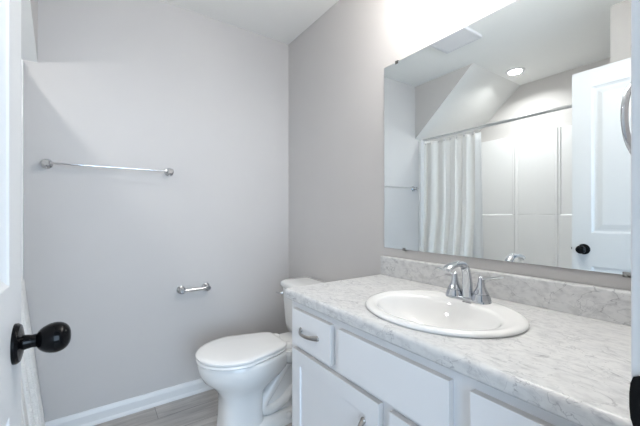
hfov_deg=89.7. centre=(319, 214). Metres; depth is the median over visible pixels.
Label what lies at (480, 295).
faucet
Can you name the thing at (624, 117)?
towel ring
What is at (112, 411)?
baseboard
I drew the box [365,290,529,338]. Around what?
sink
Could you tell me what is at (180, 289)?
toilet paper holder
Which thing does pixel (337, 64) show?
wall
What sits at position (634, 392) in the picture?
strike plate
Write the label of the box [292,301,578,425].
vanity cabinet
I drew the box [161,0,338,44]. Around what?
ceiling
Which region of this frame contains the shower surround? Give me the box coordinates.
[21,59,23,279]
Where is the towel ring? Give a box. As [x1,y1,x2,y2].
[620,83,630,153]
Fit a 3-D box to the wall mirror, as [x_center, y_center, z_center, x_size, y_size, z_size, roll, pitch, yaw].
[0.621,-0.289,1.205,0.021,0.920,1.039,0,0,-35]
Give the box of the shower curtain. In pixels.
[21,274,44,425]
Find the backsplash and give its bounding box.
[381,256,630,325]
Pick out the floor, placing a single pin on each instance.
(200, 409)
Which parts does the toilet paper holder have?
post, post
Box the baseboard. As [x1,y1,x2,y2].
[45,378,213,425]
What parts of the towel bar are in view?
post, post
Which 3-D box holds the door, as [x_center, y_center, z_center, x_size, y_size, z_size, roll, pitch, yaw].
[-0.361,0.116,0.293,0.185,2.028,0.714,0,0,-35]
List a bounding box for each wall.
[22,0,288,421]
[289,0,630,331]
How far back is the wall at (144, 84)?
1.91 m
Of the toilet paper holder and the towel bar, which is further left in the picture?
the towel bar
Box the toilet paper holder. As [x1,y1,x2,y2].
[177,283,210,293]
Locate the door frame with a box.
[631,0,639,425]
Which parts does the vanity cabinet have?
drawer, door, door, drawer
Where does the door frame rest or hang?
attached to the wall
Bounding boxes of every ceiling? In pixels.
[21,0,37,62]
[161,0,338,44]
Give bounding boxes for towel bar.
[40,159,173,175]
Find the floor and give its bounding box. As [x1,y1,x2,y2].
[94,389,291,425]
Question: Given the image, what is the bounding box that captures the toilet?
[195,276,325,425]
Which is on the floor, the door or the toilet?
the toilet
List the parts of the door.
knob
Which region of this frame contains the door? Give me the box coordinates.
[0,0,70,425]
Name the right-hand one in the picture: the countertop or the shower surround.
the countertop
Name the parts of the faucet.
handle, spout, handle, lever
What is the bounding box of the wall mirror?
[384,0,630,277]
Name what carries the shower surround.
on the bathtub
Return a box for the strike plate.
[629,376,639,425]
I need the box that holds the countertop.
[285,256,630,425]
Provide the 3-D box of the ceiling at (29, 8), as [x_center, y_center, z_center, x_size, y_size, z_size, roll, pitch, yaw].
[-1.597,-1.034,1.134,0.842,0.529,0.612,0,0,-35]
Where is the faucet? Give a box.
[436,261,504,304]
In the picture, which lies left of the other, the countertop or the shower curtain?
the shower curtain

